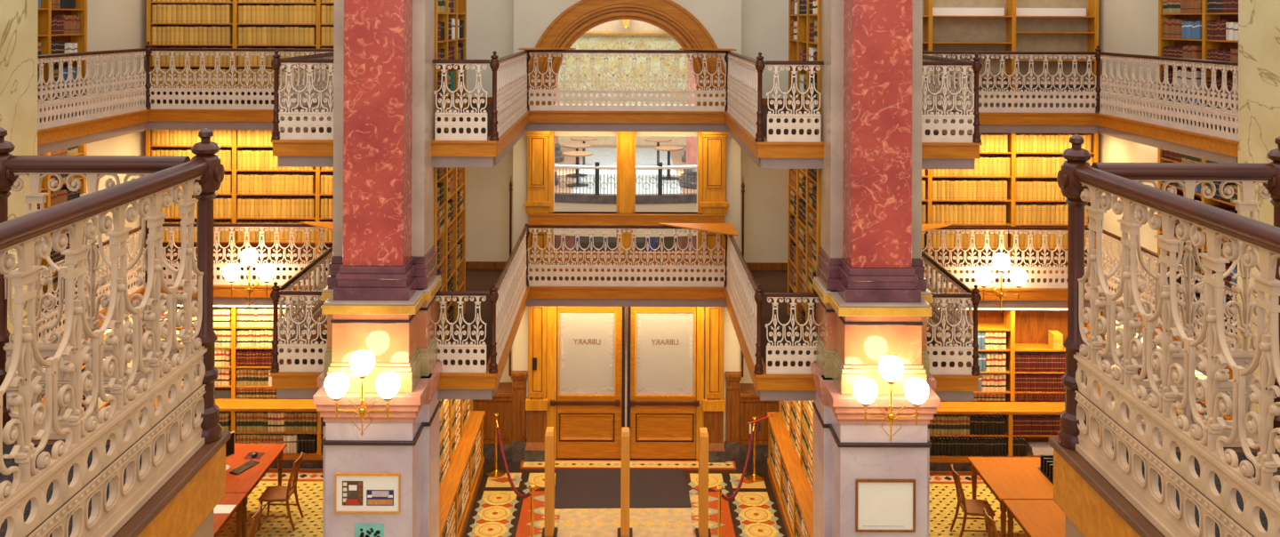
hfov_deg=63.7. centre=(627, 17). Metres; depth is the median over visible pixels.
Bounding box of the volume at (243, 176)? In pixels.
[240,173,246,193]
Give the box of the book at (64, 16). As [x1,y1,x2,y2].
[51,15,65,33]
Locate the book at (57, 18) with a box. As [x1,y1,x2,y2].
[56,17,60,33]
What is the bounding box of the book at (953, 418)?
[950,414,955,434]
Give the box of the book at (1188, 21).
[1188,21,1190,39]
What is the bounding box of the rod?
[747,414,773,433]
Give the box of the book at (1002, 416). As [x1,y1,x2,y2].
[998,414,1005,434]
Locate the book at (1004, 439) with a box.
[1001,436,1007,455]
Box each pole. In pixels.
[508,175,512,375]
[741,179,744,376]
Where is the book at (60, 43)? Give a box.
[58,41,61,53]
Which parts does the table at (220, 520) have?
leg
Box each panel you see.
[190,509,213,536]
[558,34,687,103]
[571,147,682,193]
[1065,514,1085,536]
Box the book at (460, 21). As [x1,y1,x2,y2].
[459,21,463,38]
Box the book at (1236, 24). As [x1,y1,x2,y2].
[1235,24,1237,40]
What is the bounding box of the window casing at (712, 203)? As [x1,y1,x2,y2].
[524,130,728,271]
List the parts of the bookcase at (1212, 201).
shelf, shelf, shelf, panel, shelf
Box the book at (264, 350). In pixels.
[262,349,266,366]
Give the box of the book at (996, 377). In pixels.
[993,373,998,391]
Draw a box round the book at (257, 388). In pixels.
[256,387,259,397]
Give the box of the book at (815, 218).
[814,216,816,237]
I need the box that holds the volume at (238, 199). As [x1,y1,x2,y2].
[237,196,245,217]
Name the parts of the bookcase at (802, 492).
shelf, shelf, rail, shelf, shelf, shelf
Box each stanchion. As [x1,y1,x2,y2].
[486,412,505,477]
[528,483,535,536]
[716,484,722,536]
[744,416,764,481]
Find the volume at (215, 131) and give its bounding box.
[214,129,217,143]
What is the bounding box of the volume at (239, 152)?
[237,149,242,169]
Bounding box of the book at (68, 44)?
[64,43,69,58]
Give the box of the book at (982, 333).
[979,330,984,349]
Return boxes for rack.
[1037,455,1053,484]
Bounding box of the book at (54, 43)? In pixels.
[53,41,55,59]
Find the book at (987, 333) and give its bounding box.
[984,330,989,349]
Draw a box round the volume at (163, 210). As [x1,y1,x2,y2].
[160,204,166,216]
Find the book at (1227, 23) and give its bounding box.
[1225,22,1231,39]
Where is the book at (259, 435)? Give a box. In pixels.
[256,433,261,443]
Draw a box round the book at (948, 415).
[945,414,951,434]
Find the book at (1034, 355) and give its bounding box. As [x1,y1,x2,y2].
[1029,351,1035,371]
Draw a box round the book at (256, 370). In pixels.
[254,368,259,385]
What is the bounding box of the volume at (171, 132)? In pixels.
[168,129,173,145]
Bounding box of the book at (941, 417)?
[938,414,943,434]
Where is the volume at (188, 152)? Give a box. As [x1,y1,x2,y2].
[185,148,191,159]
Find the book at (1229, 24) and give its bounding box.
[1228,23,1231,39]
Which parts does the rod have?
rod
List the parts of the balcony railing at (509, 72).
newel post, handrail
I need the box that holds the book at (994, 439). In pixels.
[990,436,996,455]
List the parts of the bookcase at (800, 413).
shelf, shelf, shelf, shelf, shelf, shelf, shelf, shelf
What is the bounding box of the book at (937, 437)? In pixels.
[934,436,939,455]
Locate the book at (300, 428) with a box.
[297,411,302,431]
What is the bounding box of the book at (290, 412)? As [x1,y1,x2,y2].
[288,411,292,431]
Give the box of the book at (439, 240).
[437,239,442,259]
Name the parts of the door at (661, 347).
raised panel, frosted pane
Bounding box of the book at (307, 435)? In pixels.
[304,433,309,453]
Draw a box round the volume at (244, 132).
[241,129,246,145]
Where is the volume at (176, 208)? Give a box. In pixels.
[174,203,179,216]
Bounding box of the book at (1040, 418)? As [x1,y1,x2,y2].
[1036,414,1041,434]
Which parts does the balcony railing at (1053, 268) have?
handrail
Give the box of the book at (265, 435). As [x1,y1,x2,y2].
[263,433,266,443]
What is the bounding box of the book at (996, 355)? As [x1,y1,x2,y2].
[991,351,998,371]
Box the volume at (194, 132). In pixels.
[192,129,196,145]
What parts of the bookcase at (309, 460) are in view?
shelf, shelf, rail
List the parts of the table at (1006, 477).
leg, leg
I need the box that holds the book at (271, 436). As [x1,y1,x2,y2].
[270,433,273,443]
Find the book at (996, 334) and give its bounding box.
[992,330,998,349]
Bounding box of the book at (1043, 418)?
[1039,414,1044,434]
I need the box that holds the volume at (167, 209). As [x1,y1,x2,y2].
[166,207,169,216]
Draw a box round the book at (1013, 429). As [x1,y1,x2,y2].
[1012,416,1015,434]
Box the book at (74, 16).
[72,15,75,33]
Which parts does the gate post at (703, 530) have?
foot plate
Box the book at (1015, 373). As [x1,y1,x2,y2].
[1015,373,1016,391]
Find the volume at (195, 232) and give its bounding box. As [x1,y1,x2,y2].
[193,220,197,241]
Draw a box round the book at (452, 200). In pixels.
[448,199,453,219]
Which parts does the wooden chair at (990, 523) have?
crest rail, leg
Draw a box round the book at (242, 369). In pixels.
[240,368,244,385]
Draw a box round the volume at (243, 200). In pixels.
[240,197,247,217]
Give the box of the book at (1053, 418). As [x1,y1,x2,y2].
[1049,414,1055,434]
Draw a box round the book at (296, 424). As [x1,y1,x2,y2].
[294,411,299,431]
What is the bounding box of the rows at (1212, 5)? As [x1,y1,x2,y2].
[794,0,1236,322]
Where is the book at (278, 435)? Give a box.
[276,433,280,443]
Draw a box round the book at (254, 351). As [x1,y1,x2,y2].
[252,349,255,366]
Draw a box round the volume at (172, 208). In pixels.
[169,200,174,216]
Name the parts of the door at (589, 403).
raised panel, frosted pane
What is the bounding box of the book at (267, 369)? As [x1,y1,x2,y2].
[264,368,270,385]
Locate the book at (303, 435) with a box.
[301,433,305,452]
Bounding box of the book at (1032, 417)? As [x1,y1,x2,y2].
[1028,414,1033,434]
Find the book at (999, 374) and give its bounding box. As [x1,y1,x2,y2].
[996,373,1001,391]
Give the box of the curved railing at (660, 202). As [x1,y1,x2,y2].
[554,161,696,237]
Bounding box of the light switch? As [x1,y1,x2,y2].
[532,357,536,369]
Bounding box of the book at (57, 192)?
[50,190,58,204]
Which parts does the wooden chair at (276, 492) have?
leg, leg, seat, leg, crest rail, leg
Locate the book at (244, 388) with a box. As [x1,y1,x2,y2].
[242,387,246,397]
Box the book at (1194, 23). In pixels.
[1193,23,1195,39]
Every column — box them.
[554,81,564,162]
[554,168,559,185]
[555,234,574,251]
[679,56,696,189]
[679,235,696,251]
[681,145,686,162]
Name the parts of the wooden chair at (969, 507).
leg, crest rail, leg, seat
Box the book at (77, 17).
[77,16,79,33]
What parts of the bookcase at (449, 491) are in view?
shelf, shelf, shelf, rail, shelf, shelf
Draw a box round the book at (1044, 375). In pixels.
[1042,373,1047,391]
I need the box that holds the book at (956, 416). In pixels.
[953,414,959,434]
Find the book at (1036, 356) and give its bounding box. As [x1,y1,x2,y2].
[1032,351,1038,372]
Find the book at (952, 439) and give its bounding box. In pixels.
[949,436,953,455]
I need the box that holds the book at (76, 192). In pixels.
[62,186,77,198]
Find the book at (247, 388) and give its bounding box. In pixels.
[246,387,249,397]
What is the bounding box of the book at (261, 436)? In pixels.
[260,433,263,443]
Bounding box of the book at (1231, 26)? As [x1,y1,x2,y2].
[1230,22,1238,40]
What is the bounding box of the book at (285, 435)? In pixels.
[283,433,287,453]
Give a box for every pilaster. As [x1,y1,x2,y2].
[312,0,432,536]
[821,0,940,536]
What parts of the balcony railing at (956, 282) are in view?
handrail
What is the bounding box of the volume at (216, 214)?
[214,196,222,217]
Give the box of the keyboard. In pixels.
[229,459,259,474]
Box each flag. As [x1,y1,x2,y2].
[574,235,580,251]
[645,236,656,251]
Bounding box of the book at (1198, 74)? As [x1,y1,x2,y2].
[1194,71,1201,91]
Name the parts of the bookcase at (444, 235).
shelf, shelf, shelf, shelf, shelf, shelf, shelf, shelf, shelf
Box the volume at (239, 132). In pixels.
[237,129,241,145]
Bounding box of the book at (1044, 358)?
[1039,351,1045,371]
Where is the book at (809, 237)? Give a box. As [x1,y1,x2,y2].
[808,237,812,258]
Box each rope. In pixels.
[496,420,530,498]
[720,424,755,500]
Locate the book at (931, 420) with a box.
[929,419,932,434]
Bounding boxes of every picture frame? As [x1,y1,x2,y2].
[334,472,399,512]
[855,479,915,532]
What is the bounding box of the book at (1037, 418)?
[1033,414,1039,434]
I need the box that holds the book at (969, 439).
[965,436,971,455]
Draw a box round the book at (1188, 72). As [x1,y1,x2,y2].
[1187,72,1189,87]
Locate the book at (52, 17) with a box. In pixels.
[51,16,56,34]
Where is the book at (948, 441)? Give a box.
[944,436,951,455]
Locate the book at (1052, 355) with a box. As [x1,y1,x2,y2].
[1047,351,1053,372]
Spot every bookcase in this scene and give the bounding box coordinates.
[37,0,87,122]
[38,144,86,329]
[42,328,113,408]
[144,304,312,398]
[145,129,333,270]
[146,0,334,103]
[155,398,323,468]
[433,0,466,138]
[433,167,465,351]
[439,399,472,493]
[439,410,485,536]
[767,412,813,536]
[779,400,813,498]
[787,168,821,353]
[788,0,821,139]
[921,132,1098,273]
[922,0,1098,107]
[929,308,1100,401]
[929,401,1099,471]
[1157,147,1237,347]
[1158,0,1238,133]
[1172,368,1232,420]
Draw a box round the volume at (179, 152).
[176,148,186,156]
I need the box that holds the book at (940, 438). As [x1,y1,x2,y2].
[938,436,943,455]
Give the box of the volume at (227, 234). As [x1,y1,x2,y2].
[224,220,231,241]
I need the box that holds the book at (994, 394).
[992,392,996,400]
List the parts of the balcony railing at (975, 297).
handrail, newel post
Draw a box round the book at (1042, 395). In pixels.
[1040,393,1044,400]
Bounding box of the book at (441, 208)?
[440,208,443,230]
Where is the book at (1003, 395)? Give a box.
[1000,392,1005,400]
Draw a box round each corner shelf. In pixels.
[299,221,333,230]
[518,48,575,49]
[657,223,738,236]
[679,48,736,50]
[921,224,951,231]
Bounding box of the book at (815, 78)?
[814,77,816,99]
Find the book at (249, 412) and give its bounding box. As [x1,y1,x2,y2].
[247,411,251,431]
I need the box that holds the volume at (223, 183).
[221,172,229,193]
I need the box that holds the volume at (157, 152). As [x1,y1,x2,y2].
[155,148,165,155]
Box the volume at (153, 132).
[151,129,155,145]
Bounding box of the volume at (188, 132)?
[186,129,191,145]
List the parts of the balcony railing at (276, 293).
newel post, handrail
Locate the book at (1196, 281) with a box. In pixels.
[1193,278,1200,296]
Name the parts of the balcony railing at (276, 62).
newel post, handrail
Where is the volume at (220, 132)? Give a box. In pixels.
[217,129,223,145]
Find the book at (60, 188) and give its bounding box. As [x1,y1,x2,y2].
[60,188,72,199]
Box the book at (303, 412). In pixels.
[302,411,306,431]
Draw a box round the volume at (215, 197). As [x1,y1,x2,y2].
[213,197,215,216]
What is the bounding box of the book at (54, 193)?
[50,191,55,205]
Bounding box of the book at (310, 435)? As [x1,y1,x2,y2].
[308,433,312,453]
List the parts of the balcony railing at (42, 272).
handrail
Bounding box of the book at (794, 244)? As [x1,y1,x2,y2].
[792,242,796,262]
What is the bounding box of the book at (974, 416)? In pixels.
[971,414,976,434]
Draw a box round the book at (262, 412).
[260,411,265,431]
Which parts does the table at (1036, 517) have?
leg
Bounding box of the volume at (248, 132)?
[246,129,250,145]
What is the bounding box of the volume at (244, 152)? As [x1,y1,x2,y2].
[241,149,247,169]
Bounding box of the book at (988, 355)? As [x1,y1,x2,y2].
[983,351,990,371]
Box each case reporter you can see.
[176,328,182,341]
[213,328,220,346]
[215,348,217,366]
[216,368,221,385]
[217,328,224,347]
[217,348,222,366]
[221,348,226,366]
[221,368,225,385]
[222,328,228,347]
[224,368,231,385]
[225,306,231,327]
[225,348,231,366]
[226,328,231,347]
[236,306,243,327]
[236,328,241,347]
[240,306,247,327]
[240,328,246,347]
[244,328,249,347]
[245,306,252,327]
[248,328,254,347]
[252,328,257,347]
[254,306,258,327]
[256,328,261,347]
[257,306,263,327]
[260,328,264,347]
[262,306,269,327]
[264,328,269,347]
[266,306,272,327]
[267,328,272,347]
[267,411,271,431]
[271,307,272,327]
[271,411,275,431]
[274,411,278,431]
[277,411,281,431]
[280,411,285,431]
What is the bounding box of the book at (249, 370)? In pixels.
[248,368,252,385]
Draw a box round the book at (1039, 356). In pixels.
[1033,351,1040,371]
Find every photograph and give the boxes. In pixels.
[342,480,363,505]
[366,489,393,505]
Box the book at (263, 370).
[261,368,265,385]
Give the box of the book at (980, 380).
[978,373,981,391]
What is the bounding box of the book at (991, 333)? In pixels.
[988,330,993,349]
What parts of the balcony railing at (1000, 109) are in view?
handrail, newel post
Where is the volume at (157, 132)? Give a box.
[155,129,159,145]
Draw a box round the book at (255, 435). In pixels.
[253,433,257,443]
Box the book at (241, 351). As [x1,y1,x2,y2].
[240,349,244,366]
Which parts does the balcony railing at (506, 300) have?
newel post, handrail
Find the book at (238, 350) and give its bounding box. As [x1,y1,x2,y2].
[236,348,240,366]
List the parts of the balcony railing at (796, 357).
handrail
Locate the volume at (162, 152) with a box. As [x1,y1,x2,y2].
[160,148,166,155]
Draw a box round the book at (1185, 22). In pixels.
[1184,21,1188,39]
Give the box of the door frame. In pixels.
[524,306,725,462]
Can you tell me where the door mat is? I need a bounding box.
[554,468,691,508]
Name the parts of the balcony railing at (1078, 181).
newel post, handrail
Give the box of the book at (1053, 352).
[1053,352,1058,372]
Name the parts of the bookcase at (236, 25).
shelf, shelf, shelf, shelf, shelf, shelf, shelf, shelf, shelf, shelf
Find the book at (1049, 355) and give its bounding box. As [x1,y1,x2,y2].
[1044,351,1050,371]
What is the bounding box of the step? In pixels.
[520,458,735,470]
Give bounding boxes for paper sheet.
[213,504,236,513]
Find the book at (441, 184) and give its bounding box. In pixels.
[437,183,442,203]
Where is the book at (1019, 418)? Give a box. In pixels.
[1015,414,1020,434]
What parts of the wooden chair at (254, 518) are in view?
leg, crest rail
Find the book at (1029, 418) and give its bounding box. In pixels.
[1025,414,1031,434]
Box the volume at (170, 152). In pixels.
[168,149,175,156]
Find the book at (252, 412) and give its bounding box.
[250,411,255,431]
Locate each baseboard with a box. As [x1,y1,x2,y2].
[465,96,506,269]
[745,97,788,270]
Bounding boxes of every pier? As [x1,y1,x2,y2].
[0,0,38,412]
[317,0,444,536]
[808,0,936,536]
[1237,0,1279,419]
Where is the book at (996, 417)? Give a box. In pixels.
[992,414,998,434]
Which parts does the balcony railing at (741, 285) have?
handrail, newel post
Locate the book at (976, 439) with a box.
[973,436,978,455]
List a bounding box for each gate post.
[541,426,557,536]
[617,426,632,536]
[695,427,711,536]
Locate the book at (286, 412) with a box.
[284,411,288,431]
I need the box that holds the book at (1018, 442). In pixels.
[1013,436,1020,455]
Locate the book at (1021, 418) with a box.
[1017,414,1023,434]
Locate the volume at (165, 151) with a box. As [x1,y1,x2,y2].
[164,148,174,156]
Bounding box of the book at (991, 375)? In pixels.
[988,373,993,391]
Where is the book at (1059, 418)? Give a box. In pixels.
[1055,414,1060,434]
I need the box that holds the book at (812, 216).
[812,216,816,235]
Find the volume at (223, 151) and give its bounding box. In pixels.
[222,148,227,169]
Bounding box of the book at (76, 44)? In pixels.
[71,42,77,57]
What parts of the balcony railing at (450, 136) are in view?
handrail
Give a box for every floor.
[0,444,156,536]
[39,268,1195,367]
[93,103,1076,140]
[216,461,1027,536]
[554,144,696,193]
[554,235,679,426]
[1126,451,1279,536]
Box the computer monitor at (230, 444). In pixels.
[225,431,234,471]
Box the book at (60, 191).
[58,190,61,203]
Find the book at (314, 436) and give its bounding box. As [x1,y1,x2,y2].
[312,433,317,453]
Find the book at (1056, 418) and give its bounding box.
[1052,414,1057,434]
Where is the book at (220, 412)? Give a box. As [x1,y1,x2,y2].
[218,411,223,431]
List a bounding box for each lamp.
[222,248,275,307]
[324,349,400,436]
[853,355,928,441]
[975,253,1027,311]
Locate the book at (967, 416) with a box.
[965,414,969,434]
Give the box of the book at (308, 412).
[305,411,310,431]
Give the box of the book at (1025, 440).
[1020,436,1027,455]
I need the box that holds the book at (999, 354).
[995,351,1001,371]
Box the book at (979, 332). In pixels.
[977,330,980,349]
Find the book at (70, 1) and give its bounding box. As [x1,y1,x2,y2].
[69,0,71,8]
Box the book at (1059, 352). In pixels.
[1058,352,1063,372]
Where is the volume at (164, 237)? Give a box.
[162,220,167,240]
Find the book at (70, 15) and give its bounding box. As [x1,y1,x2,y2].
[70,15,71,33]
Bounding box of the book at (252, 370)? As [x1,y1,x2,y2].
[250,368,255,385]
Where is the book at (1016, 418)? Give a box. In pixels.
[1013,414,1017,434]
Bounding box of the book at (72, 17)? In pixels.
[72,16,73,33]
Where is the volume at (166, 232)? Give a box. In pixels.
[165,219,175,240]
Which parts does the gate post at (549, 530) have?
foot plate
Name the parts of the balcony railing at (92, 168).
newel post, handrail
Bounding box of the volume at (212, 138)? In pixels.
[210,129,214,142]
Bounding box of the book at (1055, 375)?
[1053,373,1056,391]
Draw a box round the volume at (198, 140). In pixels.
[196,129,200,143]
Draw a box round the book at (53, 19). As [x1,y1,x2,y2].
[51,17,55,34]
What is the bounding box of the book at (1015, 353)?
[1015,352,1016,371]
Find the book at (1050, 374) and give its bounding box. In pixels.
[1048,373,1051,391]
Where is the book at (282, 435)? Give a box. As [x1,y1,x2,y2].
[280,433,284,452]
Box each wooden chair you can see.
[247,503,262,536]
[257,451,303,530]
[950,464,995,536]
[982,507,999,536]
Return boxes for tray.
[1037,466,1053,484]
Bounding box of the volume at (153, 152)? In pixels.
[151,148,157,155]
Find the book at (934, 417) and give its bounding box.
[932,414,935,434]
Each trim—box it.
[2,431,231,536]
[37,109,1239,159]
[37,120,1237,169]
[42,296,1206,400]
[48,284,1232,391]
[136,443,225,536]
[1048,437,1279,536]
[1053,448,1140,536]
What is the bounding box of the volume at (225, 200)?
[223,196,228,217]
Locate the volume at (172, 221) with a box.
[168,219,179,239]
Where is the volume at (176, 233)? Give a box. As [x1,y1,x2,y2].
[174,219,180,240]
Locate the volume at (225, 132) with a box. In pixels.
[223,129,227,145]
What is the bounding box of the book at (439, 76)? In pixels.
[439,76,440,97]
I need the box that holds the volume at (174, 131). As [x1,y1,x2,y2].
[173,129,176,145]
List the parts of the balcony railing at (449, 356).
handrail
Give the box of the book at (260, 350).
[258,349,263,366]
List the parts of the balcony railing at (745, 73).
handrail, newel post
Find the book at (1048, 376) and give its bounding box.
[1045,373,1049,391]
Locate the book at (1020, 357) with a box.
[1016,351,1022,371]
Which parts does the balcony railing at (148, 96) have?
newel post, handrail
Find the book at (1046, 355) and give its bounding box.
[1041,351,1047,372]
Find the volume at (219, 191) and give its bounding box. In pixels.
[216,183,221,193]
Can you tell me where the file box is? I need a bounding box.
[1048,330,1063,349]
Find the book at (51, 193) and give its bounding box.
[50,192,52,206]
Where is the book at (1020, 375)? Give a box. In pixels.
[1018,373,1022,391]
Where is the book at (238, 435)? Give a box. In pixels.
[236,433,239,443]
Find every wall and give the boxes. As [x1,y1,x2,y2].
[86,0,146,412]
[156,0,1087,445]
[554,19,686,235]
[1098,0,1158,407]
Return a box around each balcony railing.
[0,127,190,439]
[0,128,224,536]
[37,48,147,129]
[38,224,147,341]
[144,41,333,109]
[144,219,333,285]
[270,281,327,372]
[271,49,333,140]
[277,245,333,364]
[278,52,333,132]
[432,59,489,140]
[434,290,488,372]
[488,225,527,373]
[489,49,527,140]
[525,223,727,287]
[526,49,727,111]
[726,50,765,142]
[726,234,764,375]
[763,292,818,374]
[764,60,823,142]
[921,53,982,143]
[921,55,974,135]
[921,223,1095,287]
[921,250,973,367]
[922,45,1101,112]
[927,284,981,375]
[1056,134,1279,536]
[1091,136,1279,448]
[1098,51,1238,141]
[1099,229,1237,348]
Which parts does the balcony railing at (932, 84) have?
handrail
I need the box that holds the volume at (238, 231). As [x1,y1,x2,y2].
[237,220,243,241]
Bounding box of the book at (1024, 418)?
[1020,414,1025,434]
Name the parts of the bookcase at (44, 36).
panel, shelf, shelf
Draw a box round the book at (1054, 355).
[1049,351,1056,372]
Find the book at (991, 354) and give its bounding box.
[987,351,993,371]
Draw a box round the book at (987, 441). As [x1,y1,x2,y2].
[983,436,989,455]
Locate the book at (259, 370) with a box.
[257,368,263,385]
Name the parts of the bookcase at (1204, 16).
shelf, shelf, shelf, shelf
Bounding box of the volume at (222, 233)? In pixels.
[220,220,226,241]
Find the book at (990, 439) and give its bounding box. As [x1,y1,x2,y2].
[986,436,992,455]
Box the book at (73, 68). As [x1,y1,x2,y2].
[63,66,74,82]
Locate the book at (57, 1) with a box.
[56,0,58,8]
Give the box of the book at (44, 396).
[41,394,45,405]
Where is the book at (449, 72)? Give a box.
[448,71,451,90]
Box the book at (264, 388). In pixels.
[263,387,265,397]
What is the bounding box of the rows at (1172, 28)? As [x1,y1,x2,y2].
[791,0,1238,256]
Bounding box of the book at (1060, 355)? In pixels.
[1056,352,1062,372]
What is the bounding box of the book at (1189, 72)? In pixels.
[1189,72,1191,90]
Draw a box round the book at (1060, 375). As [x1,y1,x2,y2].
[1057,373,1062,391]
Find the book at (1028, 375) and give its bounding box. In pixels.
[1026,373,1030,391]
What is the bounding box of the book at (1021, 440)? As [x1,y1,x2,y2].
[1016,436,1023,455]
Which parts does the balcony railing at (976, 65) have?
handrail, newel post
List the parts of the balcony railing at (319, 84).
handrail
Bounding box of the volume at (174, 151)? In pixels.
[173,149,178,156]
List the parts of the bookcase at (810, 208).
shelf, shelf, shelf, shelf, shelf, shelf, shelf, shelf, shelf, shelf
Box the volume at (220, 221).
[216,220,224,240]
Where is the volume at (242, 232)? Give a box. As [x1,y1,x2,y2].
[240,220,249,241]
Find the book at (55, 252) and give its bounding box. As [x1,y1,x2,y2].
[54,250,56,262]
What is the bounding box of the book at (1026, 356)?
[1021,351,1027,371]
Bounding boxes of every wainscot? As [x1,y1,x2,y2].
[473,370,527,461]
[724,371,778,462]
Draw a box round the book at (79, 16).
[75,15,80,33]
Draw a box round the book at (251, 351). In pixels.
[249,349,254,366]
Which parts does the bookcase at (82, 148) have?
shelf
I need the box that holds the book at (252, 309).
[249,306,257,327]
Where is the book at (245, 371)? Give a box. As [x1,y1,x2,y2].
[243,368,248,385]
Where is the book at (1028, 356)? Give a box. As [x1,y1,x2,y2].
[1024,351,1030,372]
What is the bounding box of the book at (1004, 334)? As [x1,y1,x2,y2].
[1000,330,1006,349]
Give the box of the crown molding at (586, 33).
[583,32,670,35]
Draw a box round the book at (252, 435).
[250,433,254,443]
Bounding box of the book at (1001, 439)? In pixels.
[998,436,1003,455]
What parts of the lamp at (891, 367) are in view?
globe, stem, globe, globe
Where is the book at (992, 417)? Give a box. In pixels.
[988,414,994,434]
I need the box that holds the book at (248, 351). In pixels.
[246,349,250,366]
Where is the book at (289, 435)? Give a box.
[287,433,291,453]
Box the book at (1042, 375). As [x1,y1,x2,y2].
[1040,373,1043,391]
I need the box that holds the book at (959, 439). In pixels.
[956,436,960,455]
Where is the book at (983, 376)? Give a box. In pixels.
[981,373,985,391]
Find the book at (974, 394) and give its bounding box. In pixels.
[973,392,976,400]
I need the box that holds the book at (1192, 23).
[1192,23,1193,39]
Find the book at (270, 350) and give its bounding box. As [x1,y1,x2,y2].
[268,349,272,366]
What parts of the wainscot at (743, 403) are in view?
cap moulding, moulding, cap moulding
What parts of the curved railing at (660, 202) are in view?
handrail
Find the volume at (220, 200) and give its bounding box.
[218,196,227,217]
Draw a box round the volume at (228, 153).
[225,148,231,169]
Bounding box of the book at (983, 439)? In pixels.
[980,436,984,455]
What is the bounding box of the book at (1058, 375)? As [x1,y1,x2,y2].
[1056,373,1059,391]
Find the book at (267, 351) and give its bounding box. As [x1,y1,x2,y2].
[265,349,269,366]
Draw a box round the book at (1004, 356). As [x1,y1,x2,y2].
[999,351,1006,371]
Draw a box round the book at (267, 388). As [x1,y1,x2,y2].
[265,387,269,397]
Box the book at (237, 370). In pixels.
[236,368,240,385]
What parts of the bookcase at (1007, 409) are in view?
rail, shelf, shelf, shelf, shelf, panel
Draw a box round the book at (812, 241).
[810,240,815,262]
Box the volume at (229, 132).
[226,129,231,145]
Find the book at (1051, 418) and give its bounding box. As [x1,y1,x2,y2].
[1047,414,1052,434]
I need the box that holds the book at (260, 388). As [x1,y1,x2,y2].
[259,387,263,397]
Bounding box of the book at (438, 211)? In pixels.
[437,210,441,231]
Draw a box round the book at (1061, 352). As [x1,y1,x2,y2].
[1061,352,1065,372]
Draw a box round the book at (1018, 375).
[1016,373,1019,391]
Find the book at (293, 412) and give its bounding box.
[291,411,295,431]
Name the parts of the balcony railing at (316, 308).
handrail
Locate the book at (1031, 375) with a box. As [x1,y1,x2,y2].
[1029,373,1032,391]
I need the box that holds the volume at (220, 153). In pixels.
[217,148,226,164]
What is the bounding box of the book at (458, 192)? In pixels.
[456,191,460,210]
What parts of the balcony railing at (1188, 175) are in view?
handrail, newel post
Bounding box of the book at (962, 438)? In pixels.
[959,436,964,455]
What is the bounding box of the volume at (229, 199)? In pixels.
[227,196,231,217]
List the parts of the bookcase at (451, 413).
shelf, shelf, shelf, shelf, shelf, shelf, shelf, shelf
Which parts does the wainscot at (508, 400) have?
cap moulding, moulding, cap moulding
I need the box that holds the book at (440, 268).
[437,266,442,287]
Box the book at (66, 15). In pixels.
[65,15,70,33]
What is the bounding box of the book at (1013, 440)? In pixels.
[1012,436,1015,455]
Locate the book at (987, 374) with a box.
[984,373,989,391]
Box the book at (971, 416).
[968,414,973,434]
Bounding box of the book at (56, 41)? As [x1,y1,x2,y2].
[51,40,57,53]
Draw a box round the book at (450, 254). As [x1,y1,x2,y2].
[448,253,451,274]
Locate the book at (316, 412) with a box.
[313,411,317,431]
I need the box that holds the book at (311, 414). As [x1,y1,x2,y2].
[309,411,314,431]
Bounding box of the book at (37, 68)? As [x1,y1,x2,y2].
[37,67,39,87]
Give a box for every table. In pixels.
[213,493,247,536]
[225,443,286,536]
[562,143,591,177]
[562,151,592,187]
[570,136,597,165]
[644,137,671,165]
[654,145,683,180]
[968,456,1053,536]
[1002,499,1065,536]
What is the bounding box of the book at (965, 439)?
[962,436,967,455]
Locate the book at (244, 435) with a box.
[242,433,247,443]
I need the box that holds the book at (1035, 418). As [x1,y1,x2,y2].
[1032,414,1036,434]
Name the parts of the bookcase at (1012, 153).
shelf, shelf, shelf, shelf, shelf, shelf, shelf, shelf, shelf, shelf, shelf, shelf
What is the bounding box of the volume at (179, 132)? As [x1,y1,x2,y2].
[176,129,182,145]
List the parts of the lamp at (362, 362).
globe, stem, globe, globe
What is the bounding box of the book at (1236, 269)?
[1234,268,1237,284]
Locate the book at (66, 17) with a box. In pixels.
[65,16,67,33]
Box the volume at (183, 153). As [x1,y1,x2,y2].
[181,149,187,156]
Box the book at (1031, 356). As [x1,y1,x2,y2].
[1026,351,1032,372]
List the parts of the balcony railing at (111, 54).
handrail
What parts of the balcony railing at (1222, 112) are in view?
handrail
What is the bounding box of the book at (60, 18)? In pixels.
[60,17,62,33]
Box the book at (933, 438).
[931,436,935,455]
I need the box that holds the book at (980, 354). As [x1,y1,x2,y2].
[978,351,982,371]
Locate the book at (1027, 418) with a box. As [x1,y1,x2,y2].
[1023,414,1028,434]
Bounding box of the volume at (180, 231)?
[178,222,181,240]
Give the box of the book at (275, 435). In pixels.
[272,433,277,443]
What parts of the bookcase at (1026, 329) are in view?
shelf, shelf, shelf, shelf, panel, shelf, shelf, shelf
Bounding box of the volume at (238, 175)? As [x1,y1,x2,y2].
[237,173,244,193]
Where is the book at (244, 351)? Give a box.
[242,349,247,366]
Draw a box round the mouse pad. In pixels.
[243,452,264,458]
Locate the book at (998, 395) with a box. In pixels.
[996,392,1000,400]
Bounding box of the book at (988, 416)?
[984,414,991,434]
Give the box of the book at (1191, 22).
[1190,21,1195,39]
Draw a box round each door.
[550,306,625,458]
[626,306,699,459]
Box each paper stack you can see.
[932,8,1004,15]
[1016,8,1086,15]
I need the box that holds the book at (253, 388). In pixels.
[252,387,255,397]
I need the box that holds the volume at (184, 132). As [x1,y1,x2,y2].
[181,129,186,145]
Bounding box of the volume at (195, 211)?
[192,197,196,217]
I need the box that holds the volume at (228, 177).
[225,173,231,193]
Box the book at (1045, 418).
[1041,414,1047,434]
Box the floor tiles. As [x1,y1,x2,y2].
[463,460,786,536]
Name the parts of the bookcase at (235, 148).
shelf, shelf, shelf, shelf, shelf, shelf, shelf, shelf, shelf, shelf, shelf, shelf, shelf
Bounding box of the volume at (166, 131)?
[165,129,168,145]
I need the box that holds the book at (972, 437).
[968,436,975,455]
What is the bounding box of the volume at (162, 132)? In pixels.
[160,129,165,145]
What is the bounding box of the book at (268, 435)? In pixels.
[266,433,271,443]

